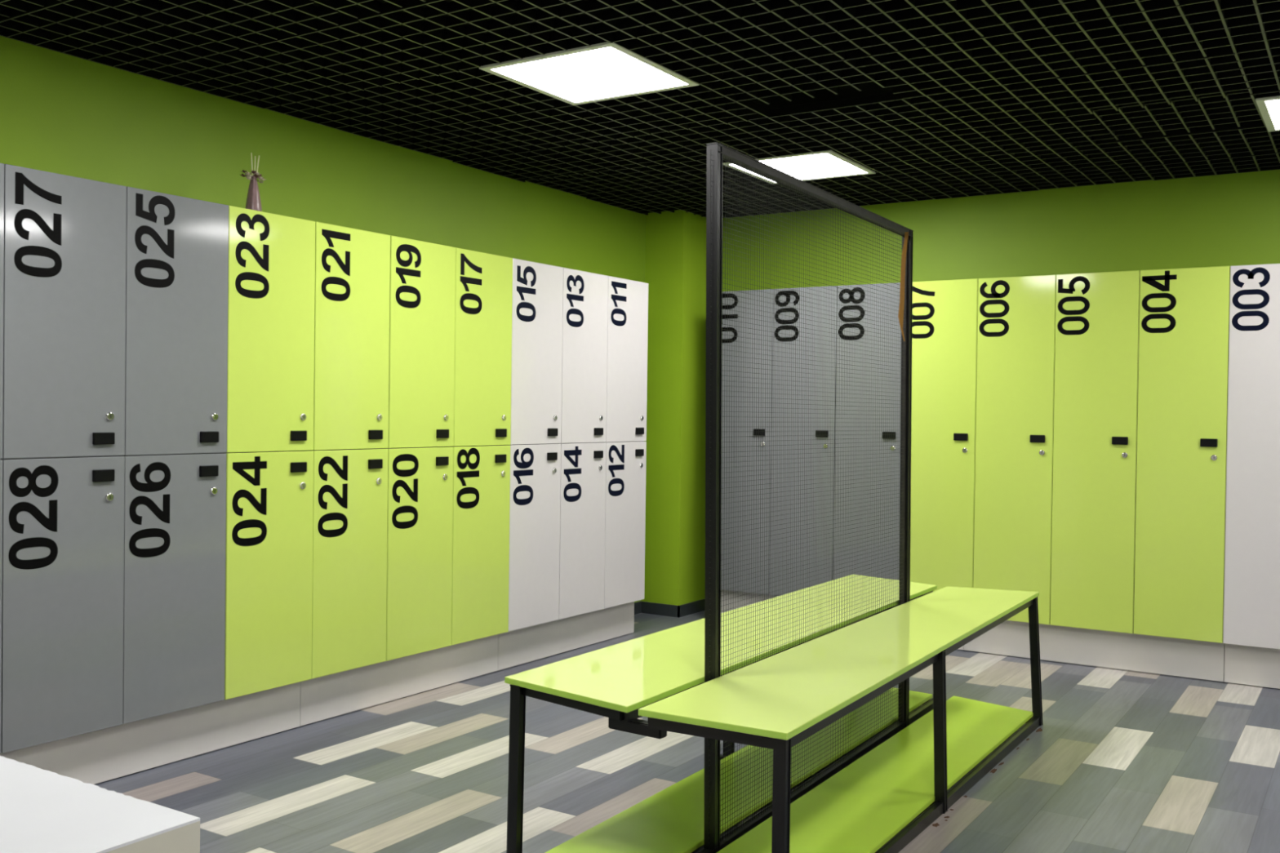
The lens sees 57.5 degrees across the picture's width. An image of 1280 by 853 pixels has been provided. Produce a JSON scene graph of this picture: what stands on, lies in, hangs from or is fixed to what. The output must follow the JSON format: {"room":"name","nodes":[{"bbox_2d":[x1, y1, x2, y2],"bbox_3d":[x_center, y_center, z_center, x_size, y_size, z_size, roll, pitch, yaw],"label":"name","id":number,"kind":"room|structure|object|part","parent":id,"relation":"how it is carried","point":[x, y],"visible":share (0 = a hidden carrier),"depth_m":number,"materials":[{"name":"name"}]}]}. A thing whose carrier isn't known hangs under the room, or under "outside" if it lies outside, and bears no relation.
{"room":"changing room","nodes":[
{"label":"changing room","id":0,"kind":"room"},
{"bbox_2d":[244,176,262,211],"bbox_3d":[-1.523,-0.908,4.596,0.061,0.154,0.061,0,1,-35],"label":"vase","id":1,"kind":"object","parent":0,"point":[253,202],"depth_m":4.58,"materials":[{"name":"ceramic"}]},
{"bbox_2d":[0,0,645,602],"bbox_3d":[-2.060,-0.247,4.447,0.120,2.950,8.300,1,1,33],"label":"wall","id":2,"kind":"structure","parent":0,"point":[61,113],"depth_m":5.06,"materials":[{"name":"green paint"}]},
{"bbox_2d":[0,0,1279,217],"bbox_3d":[1.216,-1.515,2.343,7.860,0.472,8.540,1,1,33],"label":"ceiling","id":3,"kind":"structure","parent":0,"point":[940,99],"depth_m":4.50,"materials":[{"name":"black paint"}]},
{"bbox_2d":[479,31,699,105],"bbox_3d":[-0.184,-1.353,4.428,0.600,0.055,0.600,1,1,33],"label":"ceiling light","id":4,"kind":"object","parent":3,"relation":"attached to","point":[602,70],"visible":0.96,"depth_m":4.38,"materials":[{"name":"white glowing plastic diffuser"},{"name":"light-coloured metal frame"}]},
{"bbox_2d":[492,47,686,102],"bbox_3d":[-0.185,-1.331,4.428,0.540,0.005,0.540,1,1,33],"label":"diffuser","id":5,"kind":"object","parent":4,"relation":"attached to","point":[594,74],"depth_m":4.41,"materials":[{"name":"white plastic"}]},
{"bbox_2d":[723,150,875,184],"bbox_3d":[0.826,-1.362,6.043,0.600,0.055,0.600,1,1,33],"label":"ceiling light","id":6,"kind":"object","parent":3,"relation":"attached to","point":[828,164],"visible":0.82,"depth_m":5.99,"materials":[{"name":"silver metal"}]},
{"bbox_2d":[1255,91,1279,132],"bbox_3d":[2.860,-1.318,4.723,0.600,0.055,0.600,1,1,33],"label":"ceiling light","id":7,"kind":"object","parent":3,"relation":"attached to","point":[1268,104],"visible":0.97,"depth_m":4.76,"materials":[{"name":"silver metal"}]},
{"bbox_2d":[1265,99,1279,128],"bbox_3d":[2.860,-1.295,4.723,0.540,0.005,0.540,1,1,33],"label":"diffuser","id":8,"kind":"object","parent":7,"relation":"attached to","point":[1272,106],"depth_m":4.84,"materials":[{"name":"white plastic"}]},
{"bbox_2d":[640,209,706,605],"bbox_3d":[0.246,-0.260,7.674,0.285,2.950,0.378,1,1,33],"label":"column","id":9,"kind":"structure","parent":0,"point":[675,268],"depth_m":7.53,"materials":[{"name":"green paint"}]},
{"bbox_2d":[634,598,705,617],"bbox_3d":[0.066,1.179,7.430,0.297,0.074,0.995,1,1,33],"label":"baseboard","id":10,"kind":"structure","parent":9,"relation":"attached to","point":[668,610],"depth_m":7.54,"materials":[{"name":"black plastic"}]},
{"bbox_2d":[94,610,1279,852],"bbox_3d":[1.178,1.349,2.381,7.860,0.100,8.540,1,1,33],"label":"floor","id":11,"kind":"structure","parent":0,"point":[1121,761],"depth_m":4.22,"materials":[{"name":"laminate"}]},
{"bbox_2d":[0,755,199,852],"bbox_3d":[-1.411,0.896,1.675,1.463,0.756,0.722,1,1,33],"label":"countertop","id":12,"kind":"structure","parent":11,"relation":"on","point":[42,811],"depth_m":1.57,"materials":[{"name":"white laminate"}]},
{"bbox_2d":[0,681,300,784],"bbox_3d":[-1.991,1.128,4.164,0.348,0.203,1.681,1,1,33],"label":"panel","id":13,"kind":"object","parent":11,"relation":"on","point":[96,757],"visible":0.52,"depth_m":4.25,"materials":[{"name":"laminate"}]},
{"bbox_2d":[0,163,4,754],"bbox_3d":[-2.284,0.102,3.595,0.431,1.856,0.419,1,1,33],"label":"locker","id":14,"kind":"object","parent":13,"relation":"on","point":[2,165],"visible":1,"depth_m":3.65,"materials":[{"name":"grey laminate"}]},
{"bbox_3d":[-2.127,0.569,3.498,0.018,0.927,0.417,1,1,33],"label":"door","id":15,"kind":"part","parent":14,"relation":"part of","materials":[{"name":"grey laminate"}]},
{"bbox_3d":[-2.115,-0.360,3.485,0.018,0.924,0.417,1,1,33],"label":"door","id":16,"kind":"part","parent":14,"relation":"part of","materials":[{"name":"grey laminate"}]},
{"bbox_2d":[0,164,126,753],"bbox_3d":[-2.057,0.100,3.949,0.431,1.856,0.419,1,1,33],"label":"locker","id":17,"kind":"object","parent":13,"relation":"on","point":[64,271],"visible":1,"depth_m":3.83,"materials":[{"name":"grey laminate"}]},
{"bbox_3d":[-1.900,0.567,3.851,0.018,0.927,0.417,1,1,33],"label":"door","id":18,"kind":"part","parent":17,"relation":"part of","materials":[{"name":"grey laminate"}]},
{"bbox_3d":[-1.888,-0.362,3.839,0.018,0.924,0.417,1,1,33],"label":"door","id":19,"kind":"part","parent":17,"relation":"part of","materials":[{"name":"grey laminate"}]},
{"bbox_3d":[-1.814,0.166,3.943,0.013,0.040,0.076,1,1,33],"label":"handle","id":20,"kind":"part","parent":17,"relation":"part of","materials":[{"name":"black plastic"}]},
{"bbox_3d":[-1.812,0.041,3.942,0.013,0.040,0.076,1,1,33],"label":"handle","id":21,"kind":"part","parent":17,"relation":"part of","materials":[{"name":"black plastic"}]},
{"bbox_2d":[121,186,228,724],"bbox_3d":[-1.830,0.098,4.303,0.432,1.856,0.419,1,1,33],"label":"locker","id":22,"kind":"object","parent":13,"relation":"on","point":[177,246],"visible":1,"depth_m":4.18,"materials":[{"name":"grey laminate"}]},
{"bbox_3d":[-1.675,0.565,4.205,0.018,0.927,0.417,1,1,33],"label":"door","id":23,"kind":"part","parent":22,"relation":"part of","materials":[{"name":"grey laminate"}]},
{"bbox_3d":[-1.661,-0.363,4.192,0.018,0.924,0.417,1,1,33],"label":"door","id":24,"kind":"part","parent":22,"relation":"part of","materials":[{"name":"grey laminate"}]},
{"bbox_3d":[-1.588,0.164,4.298,0.013,0.040,0.076,1,1,33],"label":"handle","id":25,"kind":"part","parent":22,"relation":"part of","materials":[{"name":"black plastic"}]},
{"bbox_3d":[-1.585,0.039,4.295,0.013,0.040,0.076,1,1,33],"label":"handle","id":26,"kind":"part","parent":22,"relation":"part of","materials":[{"name":"black plastic"}]},
{"bbox_2d":[224,205,315,699],"bbox_3d":[-1.604,0.097,4.656,0.432,1.856,0.419,1,1,33],"label":"locker","id":27,"kind":"object","parent":13,"relation":"on","point":[271,289],"visible":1,"depth_m":4.54,"materials":[{"name":"green laminate"}]},
{"bbox_2d":[240,152,266,211],"bbox_3d":[-1.523,-0.953,4.592,0.106,0.245,0.073,0,1,-37],"label":"reed diffuser","id":28,"kind":"object","parent":27,"relation":"on","point":[253,202],"visible":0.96,"depth_m":4.58,"materials":[{"name":"beige"}]},
{"bbox_3d":[-1.446,0.563,4.558,0.018,0.927,0.417,1,1,33],"label":"door","id":29,"kind":"part","parent":27,"relation":"part of","materials":[{"name":"laminate"}]},
{"bbox_3d":[-1.436,-0.365,4.547,0.018,0.924,0.417,1,1,33],"label":"door","id":30,"kind":"part","parent":27,"relation":"part of","materials":[{"name":"laminate"}]},
{"bbox_3d":[-1.360,0.162,4.651,0.013,0.040,0.076,1,1,33],"label":"handle","id":31,"kind":"part","parent":27,"relation":"part of","materials":[{"name":"black plastic"}]},
{"bbox_3d":[-1.360,0.037,4.650,0.013,0.040,0.076,1,1,33],"label":"handle","id":32,"kind":"part","parent":27,"relation":"part of","materials":[{"name":"black plastic"}]},
{"bbox_2d":[299,634,497,726],"bbox_3d":[-1.197,1.122,5.404,0.348,0.203,1.262,1,1,33],"label":"panel","id":33,"kind":"object","parent":11,"relation":"on","point":[324,697],"visible":0.4,"depth_m":5.23,"materials":[{"name":"laminate"}]},
{"bbox_2d":[311,222,390,679],"bbox_3d":[-1.378,0.095,5.011,0.431,1.856,0.419,1,1,33],"label":"locker","id":34,"kind":"object","parent":33,"relation":"on","point":[353,265],"visible":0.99,"depth_m":4.89,"materials":[{"name":"green laminate"}]},
{"bbox_3d":[-1.221,0.561,4.913,0.018,0.927,0.417,1,1,33],"label":"door","id":35,"kind":"part","parent":34,"relation":"part of","materials":[{"name":"laminate"}]},
{"bbox_3d":[-1.209,-0.367,4.900,0.018,0.924,0.417,1,1,33],"label":"door","id":36,"kind":"part","parent":34,"relation":"part of","materials":[{"name":"laminate"}]},
{"bbox_3d":[-1.135,0.161,5.005,0.013,0.040,0.076,1,1,33],"label":"handle","id":37,"kind":"part","parent":34,"relation":"part of","materials":[{"name":"black plastic"}]},
{"bbox_3d":[-1.133,0.035,5.003,0.013,0.040,0.076,1,1,33],"label":"handle","id":38,"kind":"part","parent":34,"relation":"part of","materials":[{"name":"black plastic"}]},
{"bbox_2d":[385,235,455,661],"bbox_3d":[-1.151,0.093,5.364,0.432,1.856,0.419,1,1,33],"label":"locker","id":39,"kind":"object","parent":33,"relation":"on","point":[422,298],"visible":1,"depth_m":5.25,"materials":[{"name":"green laminate"}]},
{"bbox_3d":[-0.994,0.559,5.266,0.018,0.927,0.417,1,1,33],"label":"door","id":40,"kind":"part","parent":39,"relation":"part of","materials":[{"name":"laminate"}]},
{"bbox_3d":[-0.981,-0.369,5.253,0.018,0.924,0.417,1,1,33],"label":"door","id":41,"kind":"part","parent":39,"relation":"part of","materials":[{"name":"laminate"}]},
{"bbox_3d":[-0.908,0.159,5.358,0.013,0.040,0.076,1,1,33],"label":"handle","id":42,"kind":"part","parent":39,"relation":"part of","materials":[{"name":"black plastic"}]},
{"bbox_3d":[-0.905,0.033,5.356,0.013,0.040,0.076,1,1,33],"label":"handle","id":43,"kind":"part","parent":39,"relation":"part of","materials":[{"name":"black plastic"}]},
{"bbox_2d":[451,247,512,645],"bbox_3d":[-0.924,0.091,5.718,0.432,1.856,0.419,1,1,33],"label":"locker","id":44,"kind":"object","parent":33,"relation":"on","point":[483,281],"visible":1,"depth_m":5.60,"materials":[{"name":"green laminate"}]},
{"bbox_3d":[-0.768,0.558,5.620,0.018,0.927,0.417,1,1,33],"label":"door","id":45,"kind":"part","parent":44,"relation":"part of","materials":[{"name":"laminate"}]},
{"bbox_3d":[-0.755,-0.371,5.607,0.018,0.924,0.417,1,1,33],"label":"door","id":46,"kind":"part","parent":44,"relation":"part of","materials":[{"name":"laminate"}]},
{"bbox_3d":[-0.681,0.157,5.712,0.013,0.040,0.076,1,1,33],"label":"handle","id":47,"kind":"part","parent":44,"relation":"part of","materials":[{"name":"black plastic"}]},
{"bbox_3d":[-0.679,0.032,5.710,0.013,0.040,0.076,1,1,33],"label":"handle","id":48,"kind":"part","parent":44,"relation":"part of","materials":[{"name":"black plastic"}]},
{"bbox_2d":[497,601,634,670],"bbox_3d":[-0.518,1.116,6.464,0.348,0.203,1.251,1,1,33],"label":"panel","id":49,"kind":"object","parent":11,"relation":"on","point":[525,645],"visible":0.4,"depth_m":6.30,"materials":[{"name":"laminate"}]},
{"bbox_2d":[508,257,563,631],"bbox_3d":[-0.698,0.089,6.071,0.432,1.856,0.419,1,1,33],"label":"locker","id":50,"kind":"object","parent":49,"relation":"on","point":[537,287],"visible":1,"depth_m":5.95,"materials":[{"name":"white laminate"}]},
{"bbox_3d":[-0.542,0.556,5.974,0.018,0.927,0.417,1,1,33],"label":"door","id":51,"kind":"part","parent":50,"relation":"part of","materials":[{"name":"white laminate"}]},
{"bbox_3d":[-0.529,-0.372,5.961,0.018,0.924,0.417,1,1,33],"label":"door","id":52,"kind":"part","parent":50,"relation":"part of","materials":[{"name":"white laminate"}]},
{"bbox_3d":[-0.456,0.155,6.066,0.013,0.040,0.076,1,1,33],"label":"handle","id":53,"kind":"part","parent":50,"relation":"part of","materials":[{"name":"black plastic"}]},
{"bbox_3d":[-0.453,0.030,6.064,0.013,0.040,0.076,1,1,33],"label":"handle","id":54,"kind":"part","parent":50,"relation":"part of","materials":[{"name":"black plastic"}]},
{"bbox_2d":[558,267,608,619],"bbox_3d":[-0.471,0.088,6.425,0.432,1.856,0.419,1,1,33],"label":"locker","id":55,"kind":"object","parent":49,"relation":"on","point":[585,294],"visible":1,"depth_m":6.31,"materials":[{"name":"white laminate"}]},
{"bbox_3d":[-0.314,0.554,6.327,0.018,0.927,0.417,1,1,33],"label":"door","id":56,"kind":"part","parent":55,"relation":"part of","materials":[{"name":"white laminate"}]},
{"bbox_3d":[-0.302,-0.374,6.314,0.018,0.924,0.417,1,1,33],"label":"door","id":57,"kind":"part","parent":55,"relation":"part of","materials":[{"name":"white laminate"}]},
{"bbox_3d":[-0.228,0.153,6.419,0.013,0.040,0.076,1,1,33],"label":"handle","id":58,"kind":"part","parent":55,"relation":"part of","materials":[{"name":"black plastic"}]},
{"bbox_3d":[-0.227,0.028,6.418,0.013,0.040,0.076,1,1,33],"label":"handle","id":59,"kind":"part","parent":55,"relation":"part of","materials":[{"name":"black plastic"}]},
{"bbox_2d":[604,275,648,608],"bbox_3d":[-0.245,0.086,6.779,0.432,1.856,0.419,1,1,33],"label":"locker","id":60,"kind":"object","parent":49,"relation":"on","point":[628,300],"visible":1,"depth_m":6.66,"materials":[{"name":"white laminate"}]},
{"bbox_3d":[-0.088,0.552,6.680,0.018,0.927,0.417,1,1,33],"label":"door","id":61,"kind":"part","parent":60,"relation":"part of","materials":[{"name":"white laminate"}]},
{"bbox_3d":[-0.076,-0.376,6.668,0.018,0.924,0.417,1,1,33],"label":"door","id":62,"kind":"part","parent":60,"relation":"part of","materials":[{"name":"white laminate"}]},
{"bbox_3d":[-0.001,0.152,6.773,0.013,0.040,0.076,1,1,33],"label":"handle","id":63,"kind":"part","parent":60,"relation":"part of","materials":[{"name":"black plastic"}]},
{"bbox_3d":[0.000,0.026,6.771,0.013,0.040,0.076,1,1,33],"label":"handle","id":64,"kind":"part","parent":60,"relation":"part of","materials":[{"name":"black plastic"}]},
{"bbox_2d":[504,574,1043,852],"bbox_3d":[0.680,0.999,4.195,0.944,0.552,2.728,1,1,33],"label":"bench","id":65,"kind":"object","parent":11,"relation":"on","point":[780,700],"visible":0.91,"depth_m":3.72,"materials":[{"name":"laminate"}]},
{"bbox_3d":[-0.354,1.002,3.333,0.035,0.532,0.045,1,1,33],"label":"leg","id":66,"kind":"part","parent":65,"relation":"part of","materials":[{"name":"black paint"}]},
{"bbox_3d":[0.494,0.727,4.315,0.492,0.017,2.724,1,1,33],"label":"seat","id":67,"kind":"part","parent":65,"relation":"part of","materials":[{"name":"laminate"}]},
{"bbox_3d":[0.494,0.750,4.316,0.468,0.034,2.700,1,1,33],"label":"seat frame","id":68,"kind":"part","parent":65,"relation":"part of","materials":[{"name":"black paint"}]},
{"bbox_3d":[0.343,0.996,4.464,0.038,0.532,0.045,1,1,33],"label":"leg","id":69,"kind":"part","parent":65,"relation":"part of","materials":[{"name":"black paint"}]},
{"bbox_2d":[544,687,932,852],"bbox_3d":[0.503,1.222,4.274,0.336,0.016,2.645,1,1,32],"label":"shelf","id":70,"kind":"object","parent":65,"relation":"attached to","point":[672,820],"depth_m":3.78,"materials":[{"name":"laminate"}]},
{"bbox_3d":[0.342,1.018,2.838,0.035,0.531,0.034,1,1,33],"label":"leg","id":71,"kind":"part","parent":65,"relation":"part of","materials":[{"name":"black paint"}]},
{"bbox_3d":[0.464,1.246,4.287,0.412,0.039,2.587,1,1,33],"label":"frame","id":72,"kind":"part","parent":65,"relation":"part of","materials":[{"name":"black paint"}]},
{"bbox_3d":[0.872,0.736,4.061,0.416,0.017,2.702,1,1,31],"label":"seat","id":73,"kind":"part","parent":65,"relation":"part of","materials":[{"name":"laminate"}]},
{"bbox_3d":[0.872,0.758,4.061,0.392,0.034,2.678,1,1,31],"label":"seat frame","id":74,"kind":"part","parent":65,"relation":"part of","materials":[{"name":"black paint"}]},
{"bbox_2d":[716,695,1033,852],"bbox_3d":[0.867,1.230,4.041,0.391,0.016,2.640,1,1,33],"label":"shelf","id":75,"kind":"object","parent":65,"relation":"attached to","point":[860,807],"depth_m":3.98,"materials":[{"name":"laminate"}]},
{"bbox_3d":[0.999,1.013,3.881,0.059,0.534,0.060,1,1,33],"label":"leg","id":76,"kind":"part","parent":65,"relation":"part of","materials":[{"name":"black paint"}]},
{"bbox_3d":[0.865,1.255,4.001,0.393,0.039,2.537,1,1,33],"label":"frame","id":77,"kind":"part","parent":65,"relation":"part of","materials":[{"name":"black paint"}]},
{"bbox_3d":[1.703,1.006,5.024,0.047,0.542,0.171,1,1,5],"label":"leg","id":78,"kind":"part","parent":65,"relation":"part of","materials":[{"name":"black paint"}]},
{"bbox_2d":[697,142,933,852],"bbox_3d":[0.660,0.223,4.115,0.061,2.093,2.537,1,1,32],"label":"mesh screen","id":79,"kind":"object","parent":11,"relation":"on","point":[717,153],"visible":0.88,"depth_m":3.83,"materials":[{"name":"black paint"}]},
{"bbox_3d":[0.213,0.227,3.392,0.060,2.092,0.036,1,1,33],"label":"post","id":80,"kind":"part","parent":79,"relation":"part of","materials":[{"name":"black metal"}]},
{"bbox_2d":[897,231,908,341],"bbox_3d":[1.063,-0.563,4.706,0.042,0.438,0.016,1,1,33],"label":"strap","id":81,"kind":"object","parent":79,"relation":"hanging from","point":[900,316],"visible":1,"depth_m":4.71,"materials":[{"name":"brown leather"}]},
{"bbox_3d":[1.097,0.229,4.817,0.053,2.074,0.036,1,1,33],"label":"post","id":82,"kind":"part","parent":79,"relation":"part of","materials":[{"name":"black metal"}]},
{"bbox_2d":[721,590,964,649],"bbox_3d":[1.230,1.131,7.073,1.584,0.203,0.337,1,1,33],"label":"panel","id":83,"kind":"object","parent":11,"relation":"on","point":[734,594],"visible":0.1,"depth_m":7.26,"materials":[{"name":"laminate"}]},
{"bbox_2d":[720,288,773,595],"bbox_3d":[0.727,0.091,7.340,0.412,1.856,0.420,1,1,33],"label":"locker","id":84,"kind":"object","parent":83,"relation":"on","point":[735,426],"visible":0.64,"depth_m":7.15,"materials":[{"name":"grey"}]},
{"bbox_3d":[0.725,0.035,7.100,0.076,0.040,0.013,1,1,33],"label":"handle","id":85,"kind":"part","parent":84,"relation":"part of","materials":[{"name":"black plastic"}]},
{"bbox_2d":[768,285,837,595],"bbox_3d":[1.074,0.099,7.117,0.412,1.856,0.421,1,1,33],"label":"locker","id":86,"kind":"object","parent":83,"relation":"on","point":[829,414],"visible":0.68,"depth_m":6.95,"materials":[{"name":"grey laminate"}]},
{"bbox_3d":[1.073,0.043,6.876,0.076,0.040,0.013,1,1,33],"label":"handle","id":87,"kind":"part","parent":86,"relation":"part of","materials":[{"name":"black plastic"}]},
{"bbox_2d":[832,282,901,580],"bbox_3d":[1.422,0.106,6.895,0.412,1.856,0.420,1,1,33],"label":"locker","id":88,"kind":"object","parent":83,"relation":"on","point":[842,429],"visible":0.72,"depth_m":6.73,"materials":[{"name":"grey"}]},
{"bbox_3d":[1.421,0.050,6.654,0.076,0.040,0.013,1,1,33],"label":"handle","id":89,"kind":"part","parent":88,"relation":"part of","materials":[{"name":"black plastic"}]},
{"bbox_2d":[910,279,977,591],"bbox_3d":[1.770,0.114,6.672,0.412,1.856,0.420,1,1,33],"label":"locker","id":90,"kind":"object","parent":83,"relation":"on","point":[945,313],"visible":0.73,"depth_m":6.49,"materials":[{"name":"green laminate"}]},
{"bbox_3d":[1.768,0.058,6.432,0.076,0.040,0.013,1,1,33],"label":"handle","id":91,"kind":"part","parent":90,"relation":"part of","materials":[{"name":"black plastic"}]},
{"bbox_2d":[964,620,1224,681],"bbox_3d":[2.447,1.157,6.293,1.303,0.203,0.337,1,1,33],"label":"panel","id":92,"kind":"object","parent":11,"relation":"on","point":[1179,657],"visible":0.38,"depth_m":6.08,"materials":[{"name":"laminate"}]},
{"bbox_2d":[973,275,1056,624],"bbox_3d":[2.118,0.121,6.450,0.412,1.856,0.421,1,1,33],"label":"locker","id":93,"kind":"object","parent":92,"relation":"on","point":[1016,322],"visible":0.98,"depth_m":6.28,"materials":[{"name":"green laminate"}]},
{"bbox_3d":[2.116,0.065,6.208,0.076,0.040,0.013,1,1,33],"label":"handle","id":94,"kind":"part","parent":93,"relation":"part of","materials":[{"name":"black plastic"}]},
{"bbox_2d":[1049,271,1140,633],"bbox_3d":[2.465,0.129,6.227,0.412,1.856,0.421,1,1,33],"label":"locker","id":95,"kind":"object","parent":92,"relation":"on","point":[1097,314],"visible":0.98,"depth_m":6.06,"materials":[{"name":"green laminate"}]},
{"bbox_3d":[2.463,0.073,5.986,0.076,0.040,0.013,1,1,33],"label":"handle","id":96,"kind":"part","parent":95,"relation":"part of","materials":[{"name":"black plastic"}]},
{"bbox_2d":[1133,266,1231,643],"bbox_3d":[2.813,0.136,6.005,0.412,1.856,0.420,1,1,33],"label":"locker","id":97,"kind":"object","parent":92,"relation":"on","point":[1184,329],"visible":0.99,"depth_m":5.83,"materials":[{"name":"green laminate"}]},
{"bbox_3d":[2.812,0.080,5.764,0.076,0.040,0.013,1,1,33],"label":"handle","id":98,"kind":"part","parent":97,"relation":"part of","materials":[{"name":"black plastic"}]},
{"bbox_2d":[1224,643,1279,688],"bbox_3d":[3.170,1.173,5.831,0.410,0.203,0.337,1,1,33],"label":"panel","id":99,"kind":"object","parent":11,"relation":"on","point":[1243,664],"visible":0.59,"depth_m":5.73,"materials":[{"name":"laminate"}]},
{"bbox_2d":[1222,263,1279,648],"bbox_3d":[3.161,0.144,5.782,0.412,1.856,0.420,1,1,33],"label":"locker","id":100,"kind":"object","parent":99,"relation":"on","point":[1251,599],"visible":1,"depth_m":5.66,"materials":[{"name":"white laminate"}]},
{"bbox_2d":[721,169,1279,291],"bbox_3d":[3.469,-0.194,5.906,7.860,2.950,0.120,1,1,33],"label":"wall","id":101,"kind":"structure","parent":0,"point":[1228,220],"depth_m":6.59,"materials":[{"name":"green paint"}]}
]}

